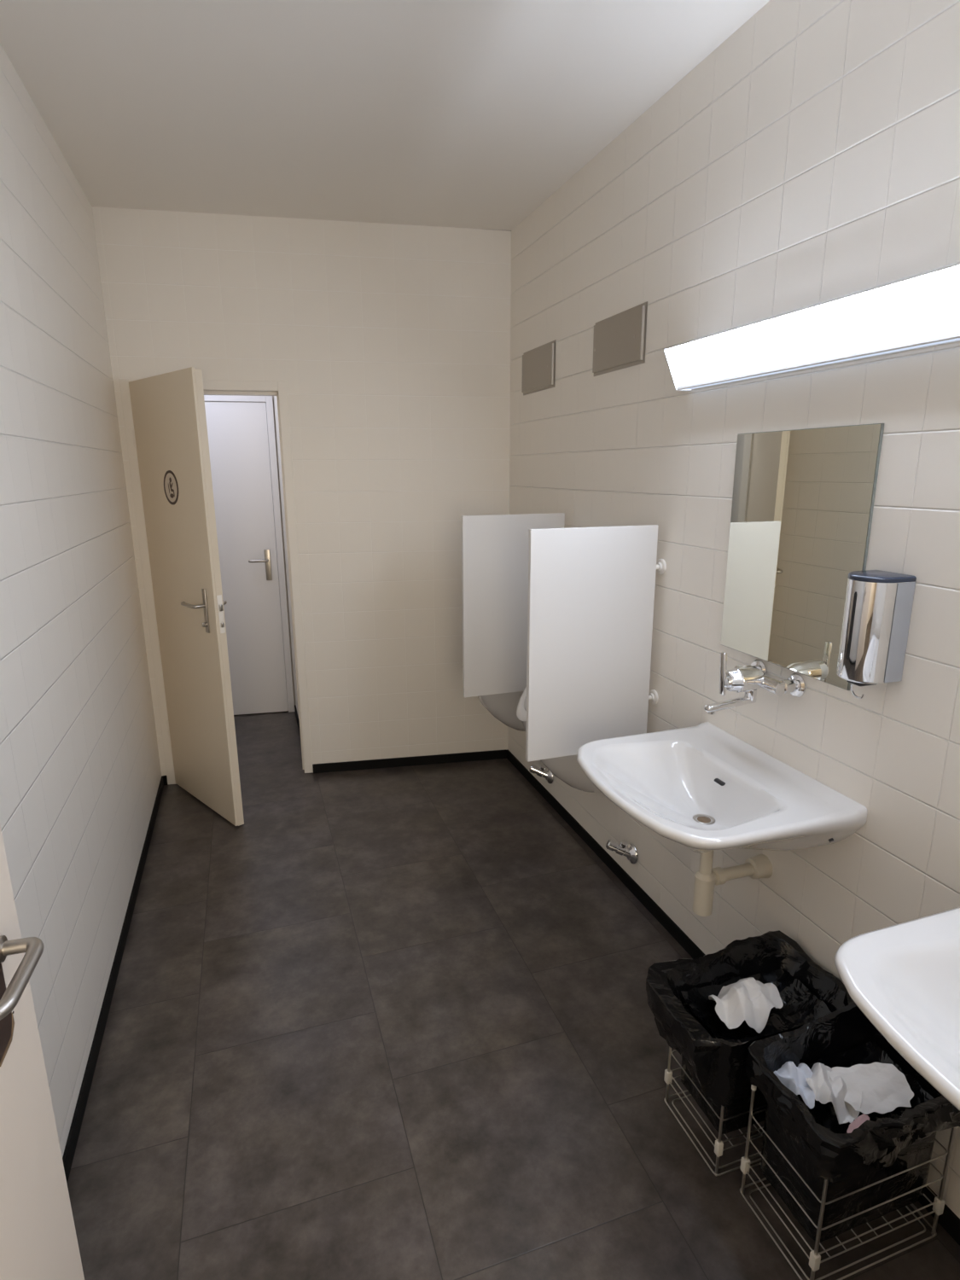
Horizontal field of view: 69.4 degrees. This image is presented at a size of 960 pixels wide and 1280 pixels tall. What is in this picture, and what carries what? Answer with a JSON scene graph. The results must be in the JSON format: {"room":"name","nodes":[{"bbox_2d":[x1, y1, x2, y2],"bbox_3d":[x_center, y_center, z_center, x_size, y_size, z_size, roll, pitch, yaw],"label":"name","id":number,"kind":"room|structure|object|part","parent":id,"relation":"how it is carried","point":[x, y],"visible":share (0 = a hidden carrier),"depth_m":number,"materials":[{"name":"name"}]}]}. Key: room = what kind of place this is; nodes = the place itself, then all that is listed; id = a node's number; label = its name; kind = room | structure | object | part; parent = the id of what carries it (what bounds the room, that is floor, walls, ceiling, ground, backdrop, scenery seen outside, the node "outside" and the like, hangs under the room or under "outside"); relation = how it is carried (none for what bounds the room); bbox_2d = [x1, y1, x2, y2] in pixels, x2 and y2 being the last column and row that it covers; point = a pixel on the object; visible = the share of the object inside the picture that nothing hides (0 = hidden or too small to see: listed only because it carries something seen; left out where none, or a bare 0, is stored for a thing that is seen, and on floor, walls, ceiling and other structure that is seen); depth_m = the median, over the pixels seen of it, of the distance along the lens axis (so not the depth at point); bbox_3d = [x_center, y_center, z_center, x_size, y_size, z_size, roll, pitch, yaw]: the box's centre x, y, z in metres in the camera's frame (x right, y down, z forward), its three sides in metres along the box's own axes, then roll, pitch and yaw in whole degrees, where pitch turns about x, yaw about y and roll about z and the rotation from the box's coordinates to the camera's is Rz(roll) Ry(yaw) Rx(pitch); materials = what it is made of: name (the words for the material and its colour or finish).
{"room":"public restroom","nodes":[
{"label":"public restroom","id":0,"kind":"room"},
{"bbox_2d":[0,43,161,1156],"bbox_3d":[-1.164,-0.145,1.655,0.100,2.786,3.895,-5,14,-18],"label":"wall","id":1,"kind":"structure","parent":0,"point":[80,772],"depth_m":2.05,"materials":[{"name":"tile"}]},
{"bbox_2d":[62,775,163,1184],"bbox_3d":[-1.116,1.171,2.022,0.009,0.054,3.711,-5,14,-18],"label":"baseboard","id":2,"kind":"structure","parent":1,"relation":"attached to","point":[67,1158],"depth_m":2.12,"materials":[{"name":"black"}]},
{"bbox_2d":[273,398,295,704],"bbox_3d":[-1.948,-0.700,4.537,1.350,2.500,0.100,-3,14,-11],"label":"wall","id":3,"kind":"structure","parent":0,"point":[273,398],"depth_m":4.64,"materials":[{"name":"white paint"}]},
{"bbox_2d":[203,395,294,715],"bbox_3d":[-1.692,-0.499,4.533,0.794,2.110,0.104,-3,14,-11],"label":"door","id":4,"kind":"structure","parent":3,"relation":"in","point":[241,432],"depth_m":4.56,"materials":[{"name":"white paint"}]},
{"bbox_3d":[-1.454,-0.520,4.553,0.127,0.017,0.056,-3,14,-11],"label":"lever","id":5,"kind":"part","parent":4,"relation":"part of","materials":[{"name":"silver metal"}]},
{"bbox_3d":[-1.406,-0.499,4.601,0.036,0.205,0.007,-3,14,-11],"label":"escutcheon plate","id":6,"kind":"part","parent":4,"relation":"part of","materials":[{"name":"silver metal"}]},
{"bbox_2d":[273,395,299,720],"bbox_3d":[-1.121,-0.624,4.216,0.100,2.500,1.140,-5,14,-18],"label":"wall","id":7,"kind":"structure","parent":0,"point":[274,397],"depth_m":4.46,"materials":[{"name":"white paint"}]},
{"bbox_2d":[294,704,300,734],"bbox_3d":[-1.144,0.587,4.421,0.009,0.050,0.950,-5,14,-18],"label":"baseboard","id":8,"kind":"structure","parent":7,"relation":"attached to","point":[295,709],"depth_m":4.63,"materials":[{"name":"black"}]},
{"bbox_2d":[92,206,511,784],"bbox_3d":[-0.788,-0.628,3.624,1.908,2.786,0.100,-3,14,-10],"label":"wall","id":9,"kind":"structure","parent":0,"point":[390,343],"depth_m":3.49,"materials":[{"name":"paint"}]},
{"bbox_2d":[128,366,244,826],"bbox_3d":[-1.387,-0.167,3.278,0.703,2.042,0.167,13,19,43],"label":"door","id":10,"kind":"structure","parent":9,"relation":"in","point":[171,437],"depth_m":3.20,"materials":[{"name":"beige paint"}]},
{"bbox_3d":[-1.287,-0.158,3.101,0.140,0.017,0.056,13,19,43],"label":"lever","id":11,"kind":"part","parent":10,"relation":"part of","materials":[{"name":"silver metal"}]},
{"bbox_3d":[-1.221,-0.129,3.087,0.030,0.199,0.007,13,19,43],"label":"escutcheon plate","id":12,"kind":"part","parent":10,"relation":"part of","materials":[{"name":"silver metal"}]},
{"bbox_2d":[119,378,313,784],"bbox_3d":[-1.323,-0.254,3.614,0.764,2.067,0.108,-3,14,-10],"label":"trim","id":13,"kind":"structure","parent":9,"relation":"attached to","point":[279,389],"depth_m":3.51,"materials":[{"name":"white paint"}]},
{"bbox_2d":[162,749,506,785],"bbox_3d":[-0.773,0.712,3.896,1.890,0.054,0.009,-3,14,-10],"label":"baseboard","id":14,"kind":"structure","parent":9,"relation":"attached to","point":[494,754],"depth_m":3.96,"materials":[{"name":"black"}]},
{"bbox_2d":[0,0,770,230],"bbox_3d":[-0.226,-1.624,1.614,2.089,0.100,3.885,-5,14,-18],"label":"ceiling","id":15,"kind":"structure","parent":0,"point":[455,113],"depth_m":2.15,"materials":[{"name":"paint"}]},
{"bbox_2d":[67,710,959,1279],"bbox_3d":[-0.494,1.327,1.699,3.100,0.100,7.250,-5,14,-18],"label":"floor","id":16,"kind":"structure","parent":0,"point":[391,1023],"depth_m":1.96,"materials":[{"name":"tile"}]},
{"bbox_2d":[663,1046,766,1176],"bbox_3d":[0.692,1.095,1.772,0.354,0.306,0.226,-5,14,-18],"label":"waste bin","id":17,"kind":"object","parent":16,"relation":"on","point":[718,1146],"visible":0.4,"depth_m":1.69,"materials":[{"name":"silver metal"}]},
{"bbox_3d":[0.498,1.088,1.817,0.007,0.300,0.007,-5,14,-18],"label":"post","id":18,"kind":"part","parent":17,"relation":"part of","materials":[{"name":"silver metal"}]},
{"bbox_3d":[0.565,1.135,1.624,0.007,0.300,0.007,-5,14,-18],"label":"post","id":19,"kind":"part","parent":17,"relation":"part of","materials":[{"name":"silver metal"}]},
{"bbox_2d":[645,930,853,1134],"bbox_3d":[0.673,1.004,1.767,0.477,0.326,0.300,-5,14,-18],"label":"liner","id":20,"kind":"object","parent":17,"relation":"in","point":[713,1055],"visible":0.59,"depth_m":1.75,"materials":[{"name":"black plastic"}]},
{"bbox_2d":[708,977,783,1033],"bbox_3d":[0.666,0.911,1.748,0.195,0.102,0.147,-10,17,-35],"label":"paper towel","id":21,"kind":"object","parent":20,"relation":"in","point":[750,1000],"visible":1,"depth_m":1.71,"materials":[{"name":"white paper"}]},
{"bbox_2d":[739,1084,957,1279],"bbox_3d":[0.805,1.152,1.538,0.354,0.306,0.226,-5,14,-18],"label":"waste bin","id":22,"kind":"object","parent":16,"relation":"on","point":[939,1203],"visible":0.67,"depth_m":1.48,"materials":[{"name":"silver metal"}]},
{"bbox_3d":[0.612,1.145,1.583,0.007,0.300,0.007,-5,14,-18],"label":"post","id":23,"kind":"part","parent":22,"relation":"part of","materials":[{"name":"silver metal"}]},
{"bbox_3d":[0.678,1.192,1.389,0.007,0.300,0.007,-5,14,-18],"label":"post","id":24,"kind":"part","parent":22,"relation":"part of","materials":[{"name":"silver metal"}]},
{"bbox_2d":[744,1001,959,1241],"bbox_3d":[0.807,1.054,1.508,0.408,0.351,0.269,-5,14,-18],"label":"liner","id":25,"kind":"object","parent":22,"relation":"in","point":[819,1148],"visible":0.79,"depth_m":1.46,"materials":[{"name":"black plastic"}]},
{"bbox_2d":[773,1061,814,1108],"bbox_3d":[0.694,0.967,1.520,0.092,0.055,0.114,-2,14,-6],"label":"paper towel","id":26,"kind":"object","parent":25,"relation":"in","point":[793,1077],"visible":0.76,"depth_m":1.53,"materials":[{"name":"white paper"}]},
{"bbox_2d":[805,1062,862,1123],"bbox_3d":[0.765,0.971,1.503,0.130,0.072,0.112,-13,19,-42],"label":"paper towel","id":27,"kind":"object","parent":25,"relation":"in","point":[825,1090],"visible":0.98,"depth_m":1.49,"materials":[{"name":"white paper"}]},
{"bbox_2d":[846,1113,869,1133],"bbox_3d":[0.779,1.002,1.425,0.097,0.012,0.034,-12,18,-40],"label":"paper towel","id":28,"kind":"object","parent":25,"relation":"in","point":[860,1120],"visible":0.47,"depth_m":1.43,"materials":[{"name":"pink paper"}]},
{"bbox_2d":[829,1062,913,1114],"bbox_3d":[0.851,0.972,1.503,0.164,0.037,0.102,-1,14,-1],"label":"paper towel","id":29,"kind":"object","parent":25,"relation":"in","point":[885,1088],"visible":1,"depth_m":1.50,"materials":[{"name":"white paper"}]},
{"bbox_3d":[0.999,1.165,1.494,0.007,0.300,0.007,-5,14,-18],"label":"post","id":30,"kind":"part","parent":22,"relation":"part of","materials":[{"name":"silver metal"}]},
{"bbox_2d":[507,0,959,1218],"bbox_3d":[0.757,-0.277,2.162,0.100,2.786,3.666,-5,14,-18],"label":"wall","id":31,"kind":"structure","parent":0,"point":[811,158],"depth_m":1.84,"materials":[{"name":"tile"}]},
{"bbox_2d":[477,691,524,731],"bbox_3d":[0.100,0.111,3.503,0.380,0.770,0.348,-5,14,-18],"label":"urinal","id":32,"kind":"object","parent":31,"relation":"attached to","point":[503,706],"visible":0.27,"depth_m":3.45,"materials":[{"name":"white ceramic"}]},
{"bbox_2d":[461,512,564,698],"bbox_3d":[0.161,-0.152,3.058,0.496,0.794,0.054,-5,14,-18],"label":"screen","id":33,"kind":"object","parent":31,"relation":"attached to","point":[495,547],"visible":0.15,"depth_m":3.01,"materials":[{"name":"white plastic"}]},
{"bbox_2d":[521,339,556,395],"bbox_3d":[0.267,-1.263,3.233,0.015,0.196,0.376,-5,14,-18],"label":"cover plate","id":34,"kind":"object","parent":31,"relation":"attached to","point":[538,363],"visible":1,"depth_m":3.20,"materials":[{"name":"silver metal"}]},
{"bbox_2d":[529,764,553,784],"bbox_3d":[0.316,0.672,3.494,0.130,0.098,0.071,4,14,18],"label":"valve","id":35,"kind":"object","parent":31,"relation":"attached to","point":[541,771],"visible":0.93,"depth_m":3.47,"materials":[{"name":"silver metal"}]},
{"bbox_2d":[516,687,601,792],"bbox_3d":[0.335,0.277,2.821,0.380,0.770,0.348,-5,14,-18],"label":"urinal","id":36,"kind":"object","parent":31,"relation":"attached to","point":[567,769],"visible":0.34,"depth_m":2.79,"materials":[{"name":"white ceramic"}]},
{"bbox_2d":[525,524,666,761],"bbox_3d":[0.395,0.013,2.381,0.496,0.794,0.054,-5,14,-18],"label":"screen","id":37,"kind":"object","parent":31,"relation":"attached to","point":[590,601],"visible":0.96,"depth_m":2.36,"materials":[{"name":"white plastic"}]},
{"bbox_2d":[592,301,647,376],"bbox_3d":[0.503,-1.096,2.547,0.015,0.196,0.376,-5,14,-18],"label":"cover plate","id":38,"kind":"object","parent":31,"relation":"attached to","point":[619,339],"visible":1,"depth_m":2.52,"materials":[{"name":"grey metal"}]},
{"bbox_2d":[605,838,638,864],"bbox_3d":[0.569,0.837,2.758,0.130,0.098,0.071,4,14,18],"label":"valve","id":39,"kind":"object","parent":31,"relation":"attached to","point":[629,850],"visible":1,"depth_m":2.73,"materials":[{"name":"silver metal"}]},
{"bbox_2d":[576,721,867,853],"bbox_3d":[0.573,0.439,1.881,0.534,0.179,0.632,-5,14,-18],"label":"basin","id":40,"kind":"object","parent":31,"relation":"attached to","point":[701,788],"visible":1,"depth_m":1.87,"materials":[{"name":"white ceramic"}]},
{"bbox_2d":[692,850,772,916],"bbox_3d":[0.719,0.643,1.978,0.232,0.263,0.068,-5,14,-18],"label":"trap","id":41,"kind":"object","parent":40,"relation":"attached to","point":[759,866],"visible":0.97,"depth_m":1.96,"materials":[{"name":"beige plastic"}]},
{"bbox_2d":[692,870,715,916],"bbox_3d":[0.635,0.715,1.967,0.054,0.128,0.054,-5,14,-18],"label":"drain pipe","id":42,"kind":"object","parent":41,"relation":"on","point":[704,880],"depth_m":1.95,"materials":[{"name":"beige plastic"}]},
{"bbox_2d":[506,749,959,1245],"bbox_3d":[0.708,1.052,2.478,0.009,0.054,3.444,-5,14,-18],"label":"baseboard","id":43,"kind":"structure","parent":31,"relation":"attached to","point":[948,1219],"depth_m":2.70,"materials":[{"name":"black"}]},
{"bbox_2d":[704,651,805,714],"bbox_3d":[0.711,0.108,1.873,0.226,0.167,0.210,-5,14,-18],"label":"mixer tap","id":44,"kind":"object","parent":31,"relation":"attached to","point":[747,679],"visible":1,"depth_m":1.84,"materials":[{"name":"silver metal"}]},
{"bbox_3d":[0.647,0.090,1.847,0.017,0.118,0.019,-5,14,-18],"label":"lever","id":45,"kind":"part","parent":44,"relation":"part of","materials":[{"name":"silver metal"}]},
{"bbox_3d":[0.679,0.162,1.875,0.157,0.051,0.032,-5,14,-18],"label":"spout","id":46,"kind":"part","parent":44,"relation":"part of","materials":[{"name":"silver metal"}]},
{"bbox_2d":[720,423,884,690],"bbox_3d":[0.813,-0.232,1.825,0.008,0.618,0.482,-5,14,-18],"label":"wall mirror","id":47,"kind":"object","parent":31,"relation":"attached to","point":[803,500],"visible":1,"depth_m":1.79,"materials":[{"name":"grey mirror"}]},
{"bbox_2d":[663,264,959,390],"bbox_3d":[0.766,-0.724,1.689,0.104,0.119,0.984,-5,14,-18],"label":"wall lamp","id":48,"kind":"object","parent":31,"relation":"attached to","point":[922,311],"visible":1,"depth_m":1.56,"materials":[{"name":"glowing translucent white plastic diffuser"},{"name":"metal"}]},
{"bbox_3d":[0.771,-0.672,1.703,0.009,0.010,0.976,-5,14,-18],"label":"rail","id":49,"kind":"part","parent":48,"relation":"part of","materials":[{"name":"white metal"}]},
{"bbox_2d":[691,340,959,389],"bbox_3d":[0.813,-0.725,1.704,0.005,0.110,0.968,-5,14,-18],"label":"light fixture","id":50,"kind":"object","parent":48,"relation":"on","point":[948,341],"depth_m":1.63,"materials":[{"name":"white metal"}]},
{"bbox_2d":[836,570,916,698],"bbox_3d":[0.868,-0.007,1.553,0.108,0.284,0.110,-5,14,-18],"label":"soap dispenser","id":51,"kind":"object","parent":31,"relation":"attached to","point":[878,606],"visible":1,"depth_m":1.51,"materials":[{"name":"silver metal"}]},
{"bbox_3d":[0.867,-0.139,1.520,0.108,0.012,0.109,-5,14,-18],"label":"lid","id":52,"kind":"part","parent":51,"relation":"part of","materials":[{"name":"grey"}]},
{"bbox_2d":[834,907,959,1111],"bbox_3d":[0.880,0.654,0.993,0.534,0.179,0.632,-5,14,-18],"label":"basin","id":53,"kind":"object","parent":31,"relation":"attached to","point":[904,978],"visible":1,"depth_m":1.14,"materials":[{"name":"white ceramic"}]},
{"bbox_3d":[0.379,0.199,0.223,1.889,2.786,0.120,-5,14,-18],"label":"wall","id":54,"kind":"structure","parent":0,"visible":0},
{"bbox_2d":[0,825,84,1279],"bbox_3d":[-0.501,0.499,0.553,0.099,2.037,0.856,-4,14,-16],"label":"door","id":55,"kind":"structure","parent":54,"relation":"in","point":[38,1241],"depth_m":0.92,"materials":[{"name":"paint"}]},
{"bbox_3d":[-0.599,0.419,0.853,0.003,0.194,0.054,-4,14,-16],"label":"lock plate","id":56,"kind":"part","parent":55,"relation":"part of","materials":[{"name":"brown metal"}]},
{"bbox_3d":[-0.558,0.398,0.813,0.056,0.019,0.145,-4,14,-16],"label":"lever","id":57,"kind":"part","parent":55,"relation":"part of","materials":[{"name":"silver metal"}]}
]}

